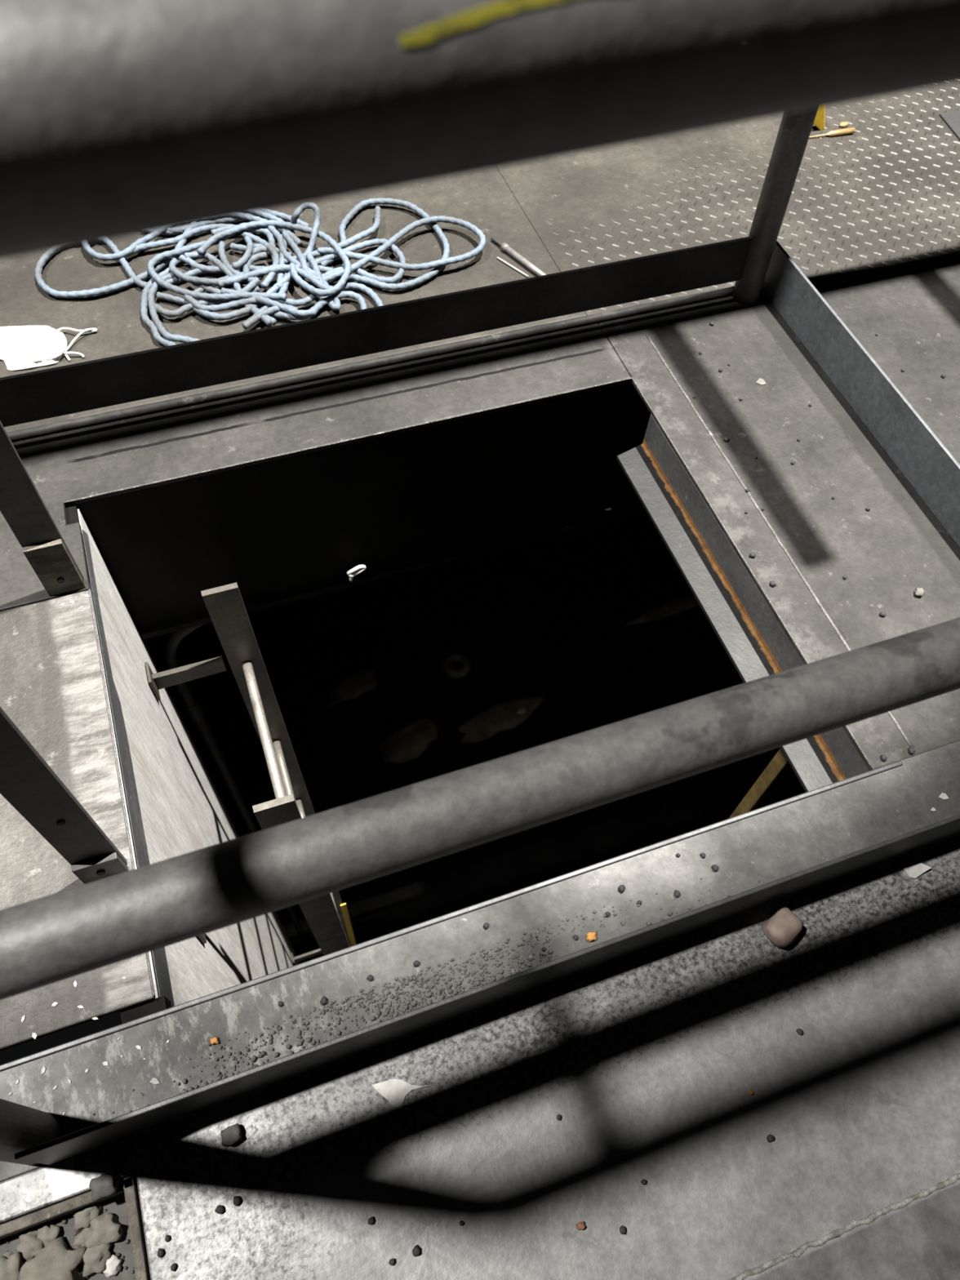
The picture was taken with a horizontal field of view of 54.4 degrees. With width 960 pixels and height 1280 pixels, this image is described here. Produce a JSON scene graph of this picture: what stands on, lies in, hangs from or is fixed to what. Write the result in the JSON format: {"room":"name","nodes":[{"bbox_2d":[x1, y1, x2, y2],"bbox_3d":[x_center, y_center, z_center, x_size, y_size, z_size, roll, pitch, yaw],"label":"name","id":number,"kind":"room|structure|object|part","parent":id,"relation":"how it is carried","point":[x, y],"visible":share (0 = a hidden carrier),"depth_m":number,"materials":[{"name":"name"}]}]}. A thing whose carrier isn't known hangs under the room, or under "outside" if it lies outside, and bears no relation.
{"room":"industrial work platform","nodes":[
{"label":"industrial work platform","id":0,"kind":"room"},
{"bbox_2d":[77,506,300,1005],"bbox_3d":[-0.498,1.402,2.616,0.039,3.378,1.822,-15,60,-12],"label":"wall","id":1,"kind":"structure","parent":0,"point":[183,811],"depth_m":1.79,"materials":[{"name":"concrete"}]},
{"bbox_2d":[65,504,79,524],"bbox_3d":[-0.719,-0.200,1.624,0.046,0.037,0.052,-15,60,-12],"label":"trim","id":2,"kind":"structure","parent":1,"relation":"attached to","point":[72,514],"depth_m":1.61,"materials":[{"name":"grey metal"}]},
{"bbox_2d":[88,589,155,995],"bbox_3d":[-0.526,0.187,1.356,0.004,0.004,0.664,-15,60,-12],"label":"trim","id":3,"kind":"structure","parent":1,"relation":"attached to","point":[89,590],"depth_m":1.36,"materials":[{"name":"grey metal"}]},
{"bbox_2d":[81,528,174,1007],"bbox_3d":[-0.529,0.193,1.402,0.006,0.062,0.910,-15,60,-12],"label":"flange","id":4,"kind":"object","parent":1,"relation":"attached to","point":[162,971],"visible":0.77,"depth_m":1.39,"materials":[{"name":"metal"}]},
{"bbox_2d":[120,995,171,1023],"bbox_3d":[-0.418,0.518,1.190,0.056,0.038,0.104,-15,60,-12],"label":"trim","id":5,"kind":"structure","parent":1,"relation":"attached to","point":[160,1003],"depth_m":1.20,"materials":[{"name":"grey metal"}]},
{"bbox_2d":[144,582,355,965],"bbox_3d":[-0.528,0.987,2.980,0.271,3.200,0.584,-15,60,-12],"label":"access ladder","id":6,"kind":"object","parent":1,"relation":"attached to","point":[328,919],"visible":0.48,"depth_m":1.97,"materials":[{"name":"metal"}]},
{"bbox_2d":[64,377,631,502],"bbox_3d":[-0.209,-0.378,1.727,1.080,0.004,0.003,-15,60,-12],"label":"trim","id":7,"kind":"structure","parent":1,"relation":"attached to","point":[626,379],"depth_m":1.72,"materials":[{"name":"grey metal"}]},
{"bbox_2d":[0,760,902,1071],"bbox_3d":[-2.120,0.951,0.803,5.860,0.034,0.012,-15,60,-12],"label":"trim","id":8,"kind":"structure","parent":1,"relation":"attached to","point":[32,1057],"depth_m":1.25,"materials":[{"name":"metal"}]},
{"bbox_2d":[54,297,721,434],"bbox_3d":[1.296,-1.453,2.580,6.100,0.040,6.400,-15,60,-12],"label":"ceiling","id":9,"kind":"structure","parent":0,"point":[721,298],"depth_m":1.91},
{"bbox_2d":[616,413,869,792],"bbox_3d":[0.449,-0.055,1.627,0.076,0.084,0.878,-15,60,-12],"label":"ledge","id":10,"kind":"object","parent":9,"relation":"attached to","point":[754,641],"visible":0.7,"depth_m":1.67,"materials":[{"name":"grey metal"}]},
{"bbox_2d":[143,511,805,963],"bbox_3d":[1.139,0.323,5.410,6.300,0.050,6.600,-15,60,-12],"label":"floor","id":11,"kind":"structure","parent":0,"point":[548,616],"depth_m":5.36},
{"bbox_2d":[163,624,309,947],"bbox_3d":[-0.682,0.684,3.361,0.304,2.864,0.045,-23,62,-16],"label":"conduit","id":12,"kind":"object","parent":11,"relation":"on","point":[191,704],"visible":0.62,"depth_m":2.56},
{"bbox_2d":[328,666,377,706],"bbox_3d":[-0.724,0.273,5.296,0.338,0.096,0.160,-32,65,-21],"label":"heap","id":13,"kind":"object","parent":11,"relation":"on","point":[351,686],"visible":1,"depth_m":5.26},
{"bbox_2d":[378,717,438,764],"bbox_3d":[-0.386,0.562,5.130,0.350,0.112,0.217,-15,60,-12],"label":"heap","id":14,"kind":"object","parent":11,"relation":"on","point":[407,743],"visible":1,"depth_m":5.09,"materials":[{"name":"brown soil"}]},
{"bbox_2d":[443,653,471,678],"bbox_3d":[-0.132,0.147,5.396,0.161,0.051,0.161,-15,60,-12],"label":"flange","id":15,"kind":"object","parent":11,"relation":"on","point":[450,660],"visible":1,"depth_m":5.37,"materials":[{"name":"brown metal"}]},
{"bbox_2d":[457,696,546,744],"bbox_3d":[0.135,0.433,5.236,0.564,0.085,0.194,-15,60,-12],"label":"heap","id":16,"kind":"object","parent":11,"relation":"on","point":[500,717],"visible":0.99,"depth_m":5.19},
{"bbox_2d":[515,706,527,714],"bbox_3d":[0.235,0.396,5.214,0.071,0.030,0.043,-15,60,-12],"label":"scrap","id":17,"kind":"object","parent":16,"relation":"on","point":[522,710],"visible":1,"depth_m":5.21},
{"bbox_2d":[625,593,699,625],"bbox_3d":[1.130,-0.185,5.680,0.561,0.092,0.109,-15,60,-12],"label":"heap","id":18,"kind":"object","parent":11,"relation":"on","point":[667,608],"visible":0.91,"depth_m":5.65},
{"bbox_2d":[728,747,791,817],"bbox_3d":[0.527,0.972,2.991,0.030,3.295,0.030,-15,60,-12],"label":"upright","id":19,"kind":"object","parent":11,"relation":"on","point":[779,766],"visible":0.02,"depth_m":1.89,"materials":[{"name":"metal"}]},
{"bbox_2d":[0,833,959,1279],"bbox_3d":[0.876,1.681,0.514,11.000,0.034,3.206,-15,60,-12],"label":"floor","id":20,"kind":"structure","parent":0,"point":[648,1059],"depth_m":1.13,"materials":[{"name":"metal"}]},
{"bbox_2d":[0,1250,24,1279],"bbox_3d":[-0.533,0.712,1.055,0.035,0.022,0.040,-15,60,-12],"label":"rubble stone","id":21,"kind":"object","parent":20,"relation":"on","point":[11,1263],"visible":1,"depth_m":1.05,"materials":[{"name":"beige stone"}]},
{"bbox_2d":[15,1229,44,1260],"bbox_3d":[-0.515,0.693,1.070,0.032,0.021,0.032,-15,60,-12],"label":"rubble stone","id":22,"kind":"object","parent":20,"relation":"on","point":[29,1245],"visible":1,"depth_m":1.06,"materials":[{"name":"beige stone"}]},
{"bbox_2d":[36,1222,60,1246],"bbox_3d":[-0.498,0.686,1.075,0.027,0.016,0.024,14,58,6],"label":"rubble stone","id":23,"kind":"object","parent":20,"relation":"on","point":[47,1233],"visible":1,"depth_m":1.07,"materials":[{"name":"beige stone"}]},
{"bbox_2d":[17,1236,86,1279],"bbox_3d":[-0.479,0.715,1.054,0.075,0.041,0.067,-15,60,-12],"label":"rubble stone","id":24,"kind":"object","parent":20,"relation":"on","point":[55,1261],"visible":1,"depth_m":1.05,"materials":[{"name":"beige stone"}]},
{"bbox_2d":[5,1208,134,1274],"bbox_3d":[-0.517,0.784,1.013,0.300,0.009,0.230,-15,60,-12],"label":"gravel","id":25,"kind":"object","parent":20,"relation":"on","point":[64,1220],"visible":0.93,"depth_m":1.07,"materials":[{"name":"grey gravel"}]},
{"bbox_2d":[0,1175,151,1279],"bbox_3d":[-2.388,1.788,0.265,4.690,0.028,1.363,-15,60,-12],"label":"edging","id":26,"kind":"object","parent":20,"relation":"on","point":[128,1186],"visible":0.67,"depth_m":1.06,"materials":[{"name":"metal"}]},
{"bbox_2d":[72,1224,92,1248],"bbox_3d":[-0.453,0.689,1.076,0.027,0.021,0.031,30,61,15],"label":"rubble stone","id":27,"kind":"object","parent":20,"relation":"on","point":[81,1237],"visible":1,"depth_m":1.07,"materials":[{"name":"beige stone"}]},
{"bbox_2d":[72,1203,103,1234],"bbox_3d":[-0.457,0.668,1.088,0.033,0.023,0.034,-15,60,-12],"label":"rubble stone","id":28,"kind":"object","parent":20,"relation":"on","point":[83,1216],"visible":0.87,"depth_m":1.08,"materials":[{"name":"beige stone"}]},
{"bbox_2d":[78,1243,112,1279],"bbox_3d":[-0.438,0.704,1.065,0.041,0.026,0.036,-39,67,-24],"label":"rubble stone","id":29,"kind":"object","parent":20,"relation":"on","point":[95,1257],"visible":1,"depth_m":1.06,"materials":[{"name":"beige stone"}]},
{"bbox_2d":[84,1212,122,1248],"bbox_3d":[-0.434,0.685,1.079,0.043,0.029,0.038,-15,60,-12],"label":"rubble stone","id":30,"kind":"object","parent":20,"relation":"on","point":[106,1228],"visible":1,"depth_m":1.07,"materials":[{"name":"beige stone"}]},
{"bbox_2d":[88,1173,119,1201],"bbox_3d":[-0.432,0.628,1.073,0.031,0.022,0.025,-15,60,-12],"label":"stone","id":31,"kind":"object","parent":20,"relation":"on","point":[106,1184],"visible":1,"depth_m":1.07,"materials":[{"name":"grey stone"}]},
{"bbox_2d":[102,1253,122,1278],"bbox_3d":[-0.419,0.714,1.063,0.019,0.015,0.023,17,59,7],"label":"rubble stone","id":32,"kind":"object","parent":20,"relation":"on","point":[113,1261],"visible":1,"depth_m":1.06,"materials":[{"name":"white stone"}]},
{"bbox_2d":[156,1248,164,1257],"bbox_3d":[-0.358,0.688,1.047,0.007,0.007,0.009,6,58,0],"label":"crumb","id":33,"kind":"object","parent":20,"relation":"on","point":[161,1251],"visible":1,"depth_m":1.04,"materials":[{"name":"grey stone"}]},
{"bbox_2d":[164,1235,170,1242],"bbox_3d":[-0.353,0.676,1.055,0.006,0.005,0.007,8,58,2],"label":"crumb","id":34,"kind":"object","parent":20,"relation":"on","point":[167,1238],"visible":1,"depth_m":1.05,"materials":[{"name":"grey stone"}]},
{"bbox_2d":[170,1262,176,1271],"bbox_3d":[-0.342,0.699,1.041,0.006,0.006,0.008,15,58,6],"label":"crumb","id":35,"kind":"object","parent":20,"relation":"on","point":[173,1267],"visible":1,"depth_m":1.04,"materials":[{"name":"grey stone"}]},
{"bbox_2d":[214,1204,224,1213],"bbox_3d":[-0.298,0.653,1.071,0.010,0.008,0.009,22,59,10],"label":"crumb","id":36,"kind":"object","parent":20,"relation":"on","point":[220,1209],"visible":1,"depth_m":1.07,"materials":[{"name":"grey stone"}]},
{"bbox_2d":[220,1123,242,1146],"bbox_3d":[-0.295,0.589,1.107,0.025,0.018,0.022,-15,60,-12],"label":"stone","id":37,"kind":"object","parent":20,"relation":"on","point":[231,1135],"visible":1,"depth_m":1.10,"materials":[{"name":"grey stone"}]},
{"bbox_2d":[233,1195,240,1206],"bbox_3d":[-0.280,0.647,1.076,0.009,0.008,0.010,-2,58,-5],"label":"crumb","id":38,"kind":"object","parent":20,"relation":"on","point":[237,1200],"visible":1,"depth_m":1.07,"materials":[{"name":"grey stone"}]},
{"bbox_2d":[368,1216,374,1224],"bbox_3d":[-0.125,0.668,1.072,0.009,0.007,0.007,-25,62,-17],"label":"crumb","id":39,"kind":"object","parent":20,"relation":"on","point":[371,1220],"visible":1,"depth_m":1.07,"materials":[{"name":"grey stone"}]},
{"bbox_2d":[388,1258,395,1265],"bbox_3d":[-0.099,0.702,1.052,0.008,0.006,0.007,-9,59,-9],"label":"crumb","id":40,"kind":"object","parent":20,"relation":"on","point":[392,1261],"visible":1,"depth_m":1.05,"materials":[{"name":"grey stone"}]},
{"bbox_2d":[372,1078,431,1111],"bbox_3d":[-0.096,0.558,1.144,0.076,0.002,0.034,8,58,2],"label":"flake","id":41,"kind":"object","parent":20,"relation":"on","point":[395,1091],"visible":1,"depth_m":1.15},
{"bbox_2d":[412,1244,420,1256],"bbox_3d":[-0.072,0.693,1.058,0.009,0.009,0.011,32,62,16],"label":"crumb","id":42,"kind":"object","parent":20,"relation":"on","point":[416,1250],"visible":1,"depth_m":1.06,"materials":[{"name":"grey stone"}]},
{"bbox_2d":[459,1220,464,1226],"bbox_3d":[-0.021,0.672,1.076,0.006,0.005,0.005,35,63,18],"label":"crumb","id":43,"kind":"object","parent":20,"relation":"on","point":[461,1222],"visible":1,"depth_m":1.07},
{"bbox_2d":[556,1114,561,1120],"bbox_3d":[0.096,0.582,1.139,0.006,0.005,0.007,12,58,5],"label":"crumb","id":44,"kind":"object","parent":20,"relation":"on","point":[558,1117],"visible":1,"depth_m":1.14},
{"bbox_2d":[576,1221,585,1230],"bbox_3d":[0.117,0.678,1.079,0.011,0.008,0.009,-15,60,-12],"label":"crumb","id":45,"kind":"object","parent":20,"relation":"on","point":[581,1225],"visible":1,"depth_m":1.08,"materials":[{"name":"orange stone"}]},
{"bbox_2d":[619,1225,626,1234],"bbox_3d":[0.165,0.682,1.079,0.008,0.007,0.009,3,58,-1],"label":"crumb","id":46,"kind":"object","parent":20,"relation":"on","point":[622,1228],"visible":1,"depth_m":1.08,"materials":[{"name":"grey stone"}]},
{"bbox_2d":[640,1178,647,1185],"bbox_3d":[0.194,0.643,1.106,0.007,0.006,0.006,15,58,6],"label":"crumb","id":47,"kind":"object","parent":20,"relation":"on","point":[643,1181],"visible":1,"depth_m":1.10,"materials":[{"name":"grey stone"}]},
{"bbox_2d":[746,1089,754,1095],"bbox_3d":[0.337,0.564,1.163,0.009,0.005,0.006,-15,60,-12],"label":"crumb","id":48,"kind":"object","parent":20,"relation":"on","point":[749,1092],"visible":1,"depth_m":1.16,"materials":[{"name":"brown stone"}]},
{"bbox_2d":[766,1134,774,1142],"bbox_3d":[0.354,0.607,1.137,0.010,0.008,0.008,-12,59,-11],"label":"crumb","id":49,"kind":"object","parent":20,"relation":"on","point":[770,1138],"visible":1,"depth_m":1.13,"materials":[{"name":"grey stone"}]},
{"bbox_2d":[761,906,803,948],"bbox_3d":[0.410,0.390,1.262,0.048,0.035,0.042,-34,65,-22],"label":"stone","id":50,"kind":"object","parent":20,"relation":"on","point":[784,926],"visible":1,"depth_m":1.25,"materials":[{"name":"beige stone"}]},
{"bbox_2d":[795,1028,803,1035],"bbox_3d":[0.413,0.505,1.204,0.007,0.007,0.009,-26,63,-18],"label":"crumb","id":51,"kind":"object","parent":20,"relation":"on","point":[799,1031],"visible":1,"depth_m":1.20,"materials":[{"name":"grey stone"}]},
{"bbox_2d":[728,1173,959,1279],"bbox_3d":[0.632,0.634,1.139,0.873,0.011,0.012,-15,60,-12],"label":"weld seam","id":52,"kind":"structure","parent":20,"relation":"on","point":[951,1180],"depth_m":1.09,"materials":[{"name":"grey metal"}]},
{"bbox_2d":[902,862,931,879],"bbox_3d":[0.622,0.326,1.325,0.036,0.009,0.018,-15,60,-12],"label":"paper scrap","id":53,"kind":"object","parent":20,"relation":"on","point":[913,872],"visible":1,"depth_m":1.32,"materials":[{"name":"white paper"}]},
{"bbox_2d":[0,81,959,1051],"bbox_3d":[-0.810,-2.410,2.975,11.000,0.014,6.668,-15,60,-12],"label":"floor","id":54,"kind":"structure","parent":0,"point":[895,548],"depth_m":1.82,"materials":[{"name":"metal"}]},
{"bbox_2d":[31,1032,37,1039],"bbox_3d":[-0.554,0.492,1.161,0.009,0.001,0.005,32,62,16],"label":"chip","id":55,"kind":"object","parent":54,"relation":"on","point":[34,1035],"visible":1,"depth_m":1.16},
{"bbox_2d":[0,324,97,370],"bbox_3d":[-0.851,-0.582,1.807,0.212,0.017,0.138,-15,60,-12],"label":"face mask","id":56,"kind":"object","parent":54,"relation":"on","point":[21,347],"visible":1,"depth_m":1.79,"materials":[{"name":"white fabric"}]},
{"bbox_2d":[34,197,486,346],"bbox_3d":[-0.435,-0.786,1.920,0.940,0.081,0.501,-15,60,-12],"label":"rope","id":57,"kind":"object","parent":54,"relation":"on","point":[242,270],"visible":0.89,"depth_m":1.93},
{"bbox_2d":[75,380,650,639],"bbox_3d":[-0.464,-0.222,1.883,1.850,0.427,0.095,-15,60,-12],"label":"wall","id":58,"kind":"structure","parent":54,"relation":"attached to","point":[291,529],"depth_m":1.90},
{"bbox_2d":[346,564,366,581],"bbox_3d":[-0.267,-0.146,2.027,0.044,0.043,0.015,-15,60,-12],"label":"scrap","id":59,"kind":"object","parent":58,"relation":"attached to","point":[358,569],"visible":1,"depth_m":2.02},
{"bbox_2d":[6,286,733,442],"bbox_3d":[-1.029,-0.316,1.641,3.330,0.021,0.021,-15,60,-12],"label":"pipe","id":60,"kind":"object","parent":54,"relation":"attached to","point":[60,426],"depth_m":1.81,"materials":[{"name":"metal"}]},
{"bbox_2d":[497,256,528,277],"bbox_3d":[0.070,-0.801,2.004,0.089,0.004,0.004,39,64,19],"label":"rod","id":61,"kind":"object","parent":54,"relation":"on","point":[498,258],"visible":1,"depth_m":2.00,"materials":[{"name":"metal"}]},
{"bbox_2d":[490,236,546,275],"bbox_3d":[0.096,-0.813,2.007,0.017,0.017,0.213,-35,66,-22],"label":"rod","id":62,"kind":"object","parent":54,"relation":"on","point":[506,248],"visible":0.84,"depth_m":2.01,"materials":[{"name":"grey metal"}]},
{"bbox_2d":[723,436,728,441],"bbox_3d":[0.465,-0.379,1.761,0.011,0.009,0.009,26,60,13],"label":"crumb","id":63,"kind":"object","parent":54,"relation":"on","point":[725,438],"visible":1,"depth_m":1.76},
{"bbox_2d":[631,377,871,765],"bbox_3d":[0.447,-0.163,1.629,0.003,0.004,0.876,-15,60,-12],"label":"trim","id":64,"kind":"structure","parent":54,"relation":"on","point":[636,384],"depth_m":1.62,"materials":[{"name":"grey metal"}]},
{"bbox_2d":[749,552,755,557],"bbox_3d":[0.472,-0.147,1.616,0.011,0.009,0.009,21,59,10],"label":"crumb","id":65,"kind":"object","parent":54,"relation":"on","point":[752,554],"visible":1,"depth_m":1.61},
{"bbox_2d":[755,377,766,385],"bbox_3d":[0.556,-0.512,1.852,0.019,0.002,0.018,-15,60,-12],"label":"chip","id":66,"kind":"object","parent":54,"relation":"on","point":[761,381],"visible":1,"depth_m":1.85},
{"bbox_2d":[769,580,776,586],"bbox_3d":[0.497,-0.095,1.585,0.009,0.009,0.011,-27,63,-19],"label":"crumb","id":67,"kind":"object","parent":54,"relation":"on","point":[772,584],"visible":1,"depth_m":1.58,"materials":[{"name":"grey stone"}]},
{"bbox_2d":[644,333,913,747],"bbox_3d":[0.502,-0.230,1.674,0.008,0.006,0.980,-15,60,-12],"label":"trim","id":68,"kind":"structure","parent":54,"relation":"on","point":[673,375],"depth_m":1.66,"materials":[{"name":"grey metal"}]},
{"bbox_2d":[813,106,824,130],"bbox_3d":[0.839,-1.322,2.305,0.074,0.124,0.020,-15,60,-12],"label":"bracket","id":69,"kind":"object","parent":54,"relation":"on","point":[819,122],"visible":0.49,"depth_m":2.33,"materials":[{"name":"metal"}]},
{"bbox_2d":[808,127,855,137],"bbox_3d":[0.879,-1.269,2.338,0.129,0.016,0.014,-12,59,-11],"label":"screwdriver","id":70,"kind":"object","parent":54,"relation":"on","point":[846,131],"visible":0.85,"depth_m":2.34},
{"bbox_2d":[839,121,848,127],"bbox_3d":[0.923,-1.308,2.369,0.029,0.012,0.016,-15,60,-12],"label":"chip","id":71,"kind":"object","parent":54,"relation":"on","point":[842,124],"visible":1,"depth_m":2.36,"materials":[{"name":"gold metal"}]},
{"bbox_2d":[879,611,885,616],"bbox_3d":[0.674,-0.043,1.562,0.010,0.008,0.009,20,59,9],"label":"crumb","id":72,"kind":"object","parent":54,"relation":"on","point":[881,614],"visible":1,"depth_m":1.56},
{"bbox_2d":[880,755,887,760],"bbox_3d":[0.614,0.179,1.419,0.009,0.008,0.011,0,58,-3],"label":"crumb","id":73,"kind":"object","parent":54,"relation":"on","point":[884,757],"visible":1,"depth_m":1.42,"materials":[{"name":"grey stone"}]},
{"bbox_2d":[908,747,915,754],"bbox_3d":[0.660,0.170,1.427,0.009,0.008,0.011,5,58,0],"label":"crumb","id":74,"kind":"object","parent":54,"relation":"on","point":[911,750],"visible":1,"depth_m":1.42,"materials":[{"name":"grey stone"}]},
{"bbox_2d":[914,587,924,597],"bbox_3d":[0.747,-0.081,1.587,0.015,0.013,0.017,19,59,9],"label":"pebble","id":75,"kind":"object","parent":54,"relation":"on","point":[918,592],"visible":1,"depth_m":1.58,"materials":[{"name":"white stone"}]},
{"bbox_2d":[939,110,959,140],"bbox_3d":[1.444,-1.347,2.424,0.530,0.005,0.210,-15,60,-12],"label":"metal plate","id":76,"kind":"object","parent":54,"relation":"on","point":[952,118],"visible":1,"depth_m":2.40,"materials":[{"name":"grey metal"}]},
{"bbox_2d":[0,740,959,1182],"bbox_3d":[0.321,0.330,1.319,11.000,0.012,0.130,-15,60,-12],"label":"floor strip","id":77,"kind":"object","parent":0,"point":[770,846],"visible":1,"depth_m":1.25,"materials":[{"name":"metal"}]},
{"bbox_2d":[41,1066,45,1074],"bbox_3d":[-0.533,0.526,1.141,0.005,0.001,0.010,-10,59,-9],"label":"chip","id":78,"kind":"object","parent":77,"relation":"on","point":[43,1069],"visible":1,"depth_m":1.14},
{"bbox_2d":[149,1077,159,1084],"bbox_3d":[-0.396,0.539,1.140,0.013,0.002,0.006,19,59,8],"label":"chip","id":79,"kind":"object","parent":77,"relation":"on","point":[154,1081],"visible":1,"depth_m":1.14,"materials":[{"name":"paper"}]},
{"bbox_2d":[209,1036,218,1044],"bbox_3d":[-0.332,0.501,1.165,0.011,0.008,0.009,-15,60,-12],"label":"crumb","id":80,"kind":"object","parent":77,"relation":"on","point":[215,1040],"visible":1,"depth_m":1.16,"materials":[{"name":"orange stone"}]},
{"bbox_2d":[278,1000,283,1006],"bbox_3d":[-0.255,0.465,1.193,0.006,0.006,0.007,-28,63,-19],"label":"crumb","id":81,"kind":"object","parent":77,"relation":"on","point":[280,1002],"visible":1,"depth_m":1.19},
{"bbox_2d":[320,995,327,1004],"bbox_3d":[-0.200,0.463,1.196,0.009,0.008,0.011,30,61,15],"label":"crumb","id":82,"kind":"object","parent":77,"relation":"on","point":[323,1001],"visible":1,"depth_m":1.19,"materials":[{"name":"grey stone"}]},
{"bbox_2d":[366,974,373,981],"bbox_3d":[-0.142,0.440,1.214,0.009,0.007,0.007,24,60,12],"label":"crumb","id":83,"kind":"object","parent":77,"relation":"on","point":[370,977],"visible":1,"depth_m":1.21,"materials":[{"name":"grey stone"}]},
{"bbox_2d":[413,960,420,966],"bbox_3d":[-0.083,0.425,1.227,0.009,0.007,0.007,-4,58,-6],"label":"crumb","id":84,"kind":"object","parent":77,"relation":"on","point":[416,962],"visible":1,"depth_m":1.22,"materials":[{"name":"grey stone"}]},
{"bbox_2d":[85,877,759,1128],"bbox_3d":[-0.034,0.448,1.215,0.948,0.006,0.067,-15,60,-12],"label":"grit","id":85,"kind":"object","parent":77,"relation":"on","point":[438,997],"visible":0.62,"depth_m":1.21,"materials":[{"name":"grey gravel"}]},
{"bbox_2d":[0,0,959,1164],"bbox_3d":[0.314,-0.464,1.090,3.900,1.220,1.204,-15,60,-12],"label":"guardrail","id":86,"kind":"object","parent":77,"relation":"on","point":[119,118],"visible":1,"depth_m":0.59,"materials":[{"name":"grey metal"}]},
{"bbox_3d":[-0.500,0.311,0.660,0.056,1.045,0.056,-15,60,-12],"label":"post","id":87,"kind":"part","parent":86,"relation":"part of","materials":[{"name":"grey metal"}]},
{"bbox_3d":[-0.646,-0.394,1.033,0.058,1.139,0.008,-15,60,-12],"label":"flat post","id":88,"kind":"part","parent":86,"relation":"part of","materials":[{"name":"metal"}]},
{"bbox_3d":[-0.667,-0.112,1.465,0.057,0.118,0.010,-15,60,-12],"label":"plate","id":89,"kind":"part","parent":86,"relation":"part of","materials":[{"name":"metal"}]},
{"bbox_3d":[-0.483,0.009,0.788,0.058,1.139,0.008,-15,60,-12],"label":"flat post","id":90,"kind":"part","parent":86,"relation":"part of","materials":[{"name":"metal"}]},
{"bbox_3d":[-0.505,0.306,1.244,0.057,0.062,0.010,-15,60,-12],"label":"plate","id":91,"kind":"part","parent":86,"relation":"part of","materials":[{"name":"metal"}]},
{"bbox_3d":[0.503,-0.275,0.376,2.130,0.194,0.056,-15,60,-12],"label":"rail","id":92,"kind":"part","parent":86,"relation":"part of","materials":[{"name":"grey metal"}]},
{"bbox_3d":[0.493,-0.015,0.799,2.100,0.056,0.056,-15,60,-12],"label":"rail","id":93,"kind":"part","parent":86,"relation":"part of","materials":[{"name":"grey metal"}]},
{"bbox_3d":[0.571,-1.032,1.504,0.104,1.147,0.056,-15,60,-12],"label":"post","id":94,"kind":"part","parent":86,"relation":"part of","materials":[{"name":"grey metal"}]},
{"bbox_2d":[483,922,488,928],"bbox_3d":[0.008,0.385,1.257,0.007,0.007,0.009,39,64,19],"label":"crumb","id":95,"kind":"object","parent":77,"relation":"on","point":[486,926],"visible":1,"depth_m":1.25,"materials":[{"name":"grey stone"}]},
{"bbox_2d":[573,934,577,940],"bbox_3d":[0.129,0.400,1.254,0.006,0.006,0.008,-26,63,-18],"label":"crumb","id":96,"kind":"object","parent":77,"relation":"on","point":[575,937],"visible":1,"depth_m":1.25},
{"bbox_2d":[586,931,596,942],"bbox_3d":[0.150,0.399,1.254,0.016,0.011,0.012,-15,60,-12],"label":"crumb","id":97,"kind":"object","parent":77,"relation":"on","point":[590,936],"visible":1,"depth_m":1.25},
{"bbox_2d":[604,911,610,916],"bbox_3d":[0.174,0.374,1.273,0.008,0.006,0.006,-5,58,-6],"label":"crumb","id":98,"kind":"object","parent":77,"relation":"on","point":[607,913],"visible":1,"depth_m":1.27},
{"bbox_2d":[617,884,625,893],"bbox_3d":[0.196,0.344,1.292,0.009,0.009,0.011,37,63,19],"label":"crumb","id":99,"kind":"object","parent":77,"relation":"on","point":[621,888],"visible":1,"depth_m":1.29,"materials":[{"name":"grey stone"}]},
{"bbox_2d":[674,889,680,897],"bbox_3d":[0.273,0.352,1.292,0.009,0.008,0.010,17,59,7],"label":"crumb","id":100,"kind":"object","parent":77,"relation":"on","point":[677,893],"visible":1,"depth_m":1.29,"materials":[{"name":"grey stone"}]},
{"bbox_2d":[700,853,705,857],"bbox_3d":[0.317,0.306,1.324,0.007,0.006,0.008,-22,62,-16],"label":"crumb","id":101,"kind":"object","parent":77,"relation":"on","point":[703,855],"visible":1,"depth_m":1.32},
{"bbox_2d":[711,864,718,871],"bbox_3d":[0.332,0.321,1.314,0.009,0.008,0.010,-20,61,-15],"label":"crumb","id":102,"kind":"object","parent":77,"relation":"on","point":[714,867],"visible":1,"depth_m":1.31,"materials":[{"name":"grey stone"}]},
{"bbox_2d":[937,792,948,799],"bbox_3d":[0.690,0.234,1.391,0.014,0.002,0.011,-15,60,-12],"label":"chip","id":103,"kind":"object","parent":77,"relation":"on","point":[943,796],"visible":1,"depth_m":1.39,"materials":[{"name":"paper"}]},
{"bbox_2d":[820,263,959,464],"bbox_3d":[3.052,-0.930,2.261,4.798,0.012,1.011,-15,60,-12],"label":"floor plate","id":104,"kind":"object","parent":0,"point":[915,317],"visible":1,"depth_m":1.95,"materials":[{"name":"metal"}]}
]}

